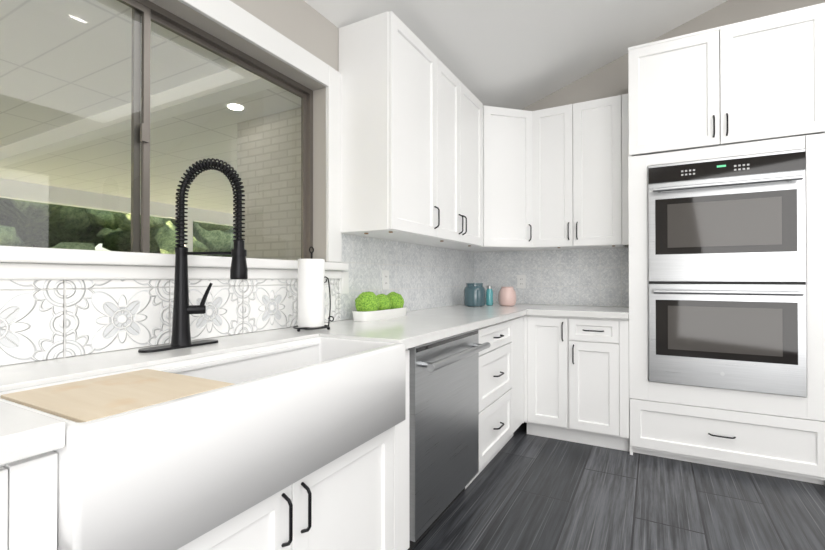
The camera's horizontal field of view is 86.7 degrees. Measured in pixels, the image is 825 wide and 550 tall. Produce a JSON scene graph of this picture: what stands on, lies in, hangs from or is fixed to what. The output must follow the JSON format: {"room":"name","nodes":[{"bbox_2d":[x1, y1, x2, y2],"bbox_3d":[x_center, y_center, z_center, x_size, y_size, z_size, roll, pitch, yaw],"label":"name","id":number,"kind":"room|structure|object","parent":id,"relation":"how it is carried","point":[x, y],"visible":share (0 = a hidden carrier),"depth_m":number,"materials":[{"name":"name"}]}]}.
{"room":"kitchen","nodes":[
{"label":"kitchen","id":0,"kind":"room"},
{"bbox_2d":[149,0,338,279],"bbox_3d":[-1.108,-0.157,1.121,0.150,2.600,6.900,0,0,29],"label":"wall","id":1,"kind":"structure","parent":0,"point":[303,24],"depth_m":2.08,"materials":[{"name":"grey paint"}]},
{"bbox_2d":[0,0,312,259],"bbox_3d":[-0.930,-0.485,1.500,0.049,0.923,1.688,0,0,29],"label":"window","id":2,"kind":"structure","parent":1,"relation":"in","point":[148,11],"depth_m":1.51,"materials":[{"name":"clear glass"}]},
{"bbox_2d":[0,279,340,365],"bbox_3d":[-1.095,0.119,0.978,0.010,0.215,2.966,0,0,29],"label":"tile","id":3,"kind":"structure","parent":1,"relation":"attached to","point":[41,320],"depth_m":1.34,"materials":[{"name":"white tile"}]},
{"bbox_2d":[0,245,348,279],"bbox_3d":[-0.853,-0.027,1.454,0.125,0.084,1.940,0,0,29],"label":"window sill","id":4,"kind":"structure","parent":1,"relation":"attached to","point":[26,263],"depth_m":1.31,"materials":[{"name":"white"}]},
{"bbox_2d":[178,0,341,261],"bbox_3d":[-0.833,-0.564,1.447,0.019,0.984,1.900,0,0,29],"label":"window trim","id":5,"kind":"structure","parent":1,"relation":"in","point":[231,16],"depth_m":2.10,"materials":[{"name":"white"}]},
{"bbox_2d":[339,11,438,242],"bbox_3d":[-0.120,-0.752,2.423,0.323,1.066,0.510,0,0,29],"label":"upper cabinet","id":6,"kind":"object","parent":1,"relation":"attached to","point":[435,152],"depth_m":2.23,"materials":[{"name":"white paint"}]},
{"bbox_2d":[340,233,473,319],"bbox_3d":[0.087,0.015,3.120,0.008,0.456,1.924,0,0,29],"label":"backsplash","id":7,"kind":"structure","parent":1,"relation":"attached to","point":[421,277],"depth_m":2.90,"materials":[{"name":"grey tile"}]},
{"bbox_2d":[340,272,348,293],"bbox_3d":[-0.357,0.040,2.298,0.008,0.116,0.072,0,0,29],"label":"outlet","id":8,"kind":"object","parent":7,"relation":"attached to","point":[344,284],"visible":0.98,"depth_m":2.30,"materials":[{"name":"white plastic"}]},
{"bbox_2d":[382,270,388,289],"bbox_3d":[-0.162,0.030,2.653,0.007,0.116,0.072,0,0,29],"label":"electrical outlet","id":9,"kind":"object","parent":7,"relation":"attached to","point":[385,279],"visible":1,"depth_m":2.65,"materials":[{"name":"white plastic"}]},
{"bbox_2d":[414,60,462,246],"bbox_3d":[0.089,-0.749,2.801,0.323,1.066,0.353,0,0,29],"label":"upper cabinet","id":10,"kind":"object","parent":1,"relation":"attached to","point":[450,87],"depth_m":2.77,"materials":[{"name":"white paint"}]},
{"bbox_2d":[442,84,486,250],"bbox_3d":[0.278,-0.746,3.144,0.323,1.066,0.431,0,0,29],"label":"upper cabinet","id":11,"kind":"object","parent":1,"relation":"attached to","point":[474,112],"depth_m":3.13,"materials":[{"name":"white paint"}]},
{"bbox_2d":[483,106,534,250],"bbox_3d":[0.734,-0.745,3.350,0.307,1.060,0.307,0,0,29],"label":"upper cabinet","id":12,"kind":"object","parent":1,"relation":"attached to","point":[510,132],"depth_m":3.36,"materials":[{"name":"white paint"}]},
{"bbox_2d":[304,0,727,109],"bbox_3d":[1.496,-1.825,-0.305,6.100,1.137,6.900,0,0,29],"label":"ceiling","id":13,"kind":"structure","parent":0,"point":[517,54],"depth_m":2.87,"materials":[{"name":"white paint"}]},
{"bbox_2d":[412,422,824,549],"bbox_3d":[1.496,1.183,-0.327,5.800,0.100,6.600,0,0,29],"label":"floor","id":14,"kind":"structure","parent":0,"point":[523,490],"depth_m":2.17,"materials":[{"name":"grey wood"}]},
{"bbox_2d":[0,451,57,549],"bbox_3d":[-0.947,0.702,0.607,0.618,0.874,0.508,0,0,29],"label":"base cabinet","id":15,"kind":"object","parent":14,"relation":"on","point":[28,486],"depth_m":0.65,"materials":[{"name":"white paint"}]},
{"bbox_2d":[177,423,399,549],"bbox_3d":[-0.580,0.834,1.273,0.620,0.620,1.012,0,0,29],"label":"base cabinet","id":16,"kind":"object","parent":14,"relation":"on","point":[358,498],"depth_m":1.29,"materials":[{"name":"white paint"}]},
{"bbox_2d":[408,329,489,549],"bbox_3d":[-0.049,0.715,2.125,0.668,0.865,0.701,0,0,29],"label":"dishwasher","id":17,"kind":"object","parent":14,"relation":"on","point":[444,421],"visible":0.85,"depth_m":1.90,"materials":[{"name":"silver metal"}]},
{"bbox_2d":[400,318,515,488],"bbox_3d":[0.229,0.718,2.738,0.620,0.874,0.630,0,0,29],"label":"base cabinet","id":18,"kind":"object","parent":14,"relation":"on","point":[497,363],"depth_m":2.55,"materials":[{"name":"white paint"}]},
{"bbox_2d":[516,316,523,429],"bbox_3d":[0.457,0.722,3.152,0.620,0.874,0.315,0,0,29],"label":"base cabinet","id":19,"kind":"object","parent":14,"relation":"on","point":[519,320],"depth_m":3.03,"materials":[{"name":"white paint"}]},
{"bbox_2d":[0,303,531,465],"bbox_3d":[-0.351,0.252,1.667,0.651,0.040,4.895,0,0,29],"label":"countertop","id":20,"kind":"structure","parent":19,"relation":"on","point":[24,433],"depth_m":1.30,"materials":[{"name":"white stone"}]},
{"bbox_2d":[138,158,247,352],"bbox_3d":[-0.664,-0.071,1.364,0.246,0.603,0.260,0,0,29],"label":"faucet","id":21,"kind":"object","parent":20,"relation":"on","point":[183,309],"visible":1,"depth_m":1.39,"materials":[{"name":"black metal"}]},
{"bbox_2d":[0,336,404,549],"bbox_3d":[-0.440,0.372,1.199,0.400,0.268,1.010,0,0,29],"label":"farmhouse sink","id":22,"kind":"object","parent":20,"relation":"in","point":[176,474],"visible":0.83,"depth_m":0.90,"materials":[{"name":"white ceramic"}]},
{"bbox_2d":[1,369,233,422],"bbox_3d":[-0.604,0.244,0.915,0.331,0.012,0.288,0,0,29],"label":"cutting board","id":23,"kind":"object","parent":22,"relation":"on","point":[90,399],"visible":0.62,"depth_m":0.88,"materials":[{"name":"brown wood"}]},
{"bbox_2d":[293,246,333,331],"bbox_3d":[-0.429,0.056,1.871,0.167,0.357,0.158,0,0,29],"label":"paper towel holder","id":24,"kind":"object","parent":20,"relation":"on","point":[311,291],"visible":1,"depth_m":1.83,"materials":[{"name":"white paper"}]},
{"bbox_2d":[352,292,406,321],"bbox_3d":[-0.169,0.163,2.405,0.128,0.151,0.450,0,0,29],"label":"planter","id":25,"kind":"object","parent":20,"relation":"on","point":[371,306],"visible":1,"depth_m":2.27,"materials":[{"name":"white ceramic"}]},
{"bbox_2d":[464,283,485,306],"bbox_3d":[0.491,0.155,3.449,0.172,0.182,0.172,0,0,29],"label":"mason jar","id":26,"kind":"object","parent":20,"relation":"on","point":[474,294],"visible":1,"depth_m":3.38,"materials":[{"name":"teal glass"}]},
{"bbox_2d":[486,286,492,305],"bbox_3d":[0.624,0.167,3.546,0.058,0.159,0.058,0,0,29],"label":"bottle","id":27,"kind":"object","parent":20,"relation":"on","point":[489,296],"visible":1,"depth_m":3.52,"materials":[{"name":"teal glass"}]},
{"bbox_2d":[498,287,515,305],"bbox_3d":[0.758,0.170,3.499,0.144,0.152,0.144,0,0,29],"label":"vase","id":28,"kind":"object","parent":20,"relation":"on","point":[506,296],"visible":1,"depth_m":3.44,"materials":[{"name":"pink ceramic"}]},
{"bbox_2d":[528,304,628,318],"bbox_3d":[1.249,0.264,3.214,0.636,0.040,0.640,0,0,29],"label":"countertop","id":29,"kind":"structure","parent":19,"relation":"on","point":[536,309],"depth_m":3.00,"materials":[{"name":"white stone"}]},
{"bbox_2d":[524,315,629,451],"bbox_3d":[1.232,0.722,3.218,0.674,0.874,0.650,0,0,29],"label":"base cabinet","id":30,"kind":"object","parent":14,"relation":"on","point":[576,379],"visible":0.88,"depth_m":2.96,"materials":[{"name":"white paint"}]},
{"bbox_2d":[628,3,824,485],"bbox_3d":[1.954,-0.154,2.827,0.975,2.623,0.652,0,0,29],"label":"tall cabinet","id":31,"kind":"object","parent":14,"relation":"on","point":[751,86],"visible":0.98,"depth_m":2.55,"materials":[{"name":"white paint"}]},
{"bbox_2d":[648,149,806,396],"bbox_3d":[1.927,-0.009,2.772,0.756,1.350,0.652,0,0,29],"label":"double wall oven","id":32,"kind":"object","parent":31,"relation":"in","point":[727,273],"visible":1,"depth_m":2.52,"materials":[{"name":"silver metal"}]},
{"bbox_2d":[521,0,824,315],"bbox_3d":[3.193,-0.695,2.605,5.950,3.700,0.150,0,0,29],"label":"wall","id":33,"kind":"structure","parent":0,"point":[610,79],"depth_m":3.37,"materials":[{"name":"grey paint"}]},
{"bbox_2d":[474,247,628,306],"bbox_3d":[1.117,0.019,3.655,1.294,0.456,0.008,0,0,29],"label":"backsplash","id":34,"kind":"structure","parent":33,"relation":"attached to","point":[591,277],"depth_m":3.59,"materials":[{"name":"grey tile"}]},
{"bbox_2d":[517,275,525,287],"bbox_3d":[0.934,0.056,3.748,0.072,0.116,0.007,0,0,29],"label":"electrical outlet","id":35,"kind":"object","parent":34,"relation":"attached to","point":[521,281],"visible":1,"depth_m":3.75,"materials":[{"name":"white plastic"}]},
{"bbox_2d":[535,94,628,249],"bbox_3d":[1.307,-0.745,3.375,0.685,1.066,0.323,0,0,29],"label":"upper cabinet","id":36,"kind":"object","parent":33,"relation":"attached to","point":[581,149],"depth_m":3.23,"materials":[{"name":"white paint"}]},
{"label":"outside","id":37,"kind":"structure","parent":0,"visible":0},
{"bbox_3d":[-28.192,1.427,14.125,59.849,0.130,90.000,0,0,29],"label":"ground","id":38,"kind":"structure","parent":37,"visible":0},
{"bbox_2d":[0,198,234,256],"bbox_3d":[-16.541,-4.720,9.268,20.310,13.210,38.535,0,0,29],"label":"bushes","id":39,"kind":"object","parent":38,"relation":"on","point":[68,229],"depth_m":10.09,"materials":[{"name":"green plant"}]},
{"bbox_2d":[184,220,192,251],"bbox_3d":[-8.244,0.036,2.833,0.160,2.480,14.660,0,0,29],"label":"porch column","id":40,"kind":"structure","parent":38,"relation":"on","point":[189,237],"depth_m":9.15,"materials":[{"name":"white paint"}]},
{"bbox_2d":[0,0,300,225],"bbox_3d":[-4.620,-1.378,2.270,7.099,0.340,24.000,0,0,29],"label":"porch ceiling","id":41,"kind":"structure","parent":40,"relation":"on","point":[111,94],"depth_m":3.78,"materials":[{"name":"white paint"}]},
{"bbox_2d":[228,104,242,109],"bbox_3d":[-1.532,-1.453,3.787,0.118,0.008,0.118,0,0,17],"label":"recessed light","id":42,"kind":"object","parent":41,"relation":"in","point":[232,106],"depth_m":3.76,"materials":[{"name":"white"}]},
{"bbox_2d":[237,107,300,259],"bbox_3d":[-0.556,-0.573,4.246,1.898,3.720,1.200,0,0,29],"label":"wall","id":43,"kind":"structure","parent":38,"relation":"on","point":[293,198],"depth_m":3.96,"materials":[{"name":"brick"}]}
]}

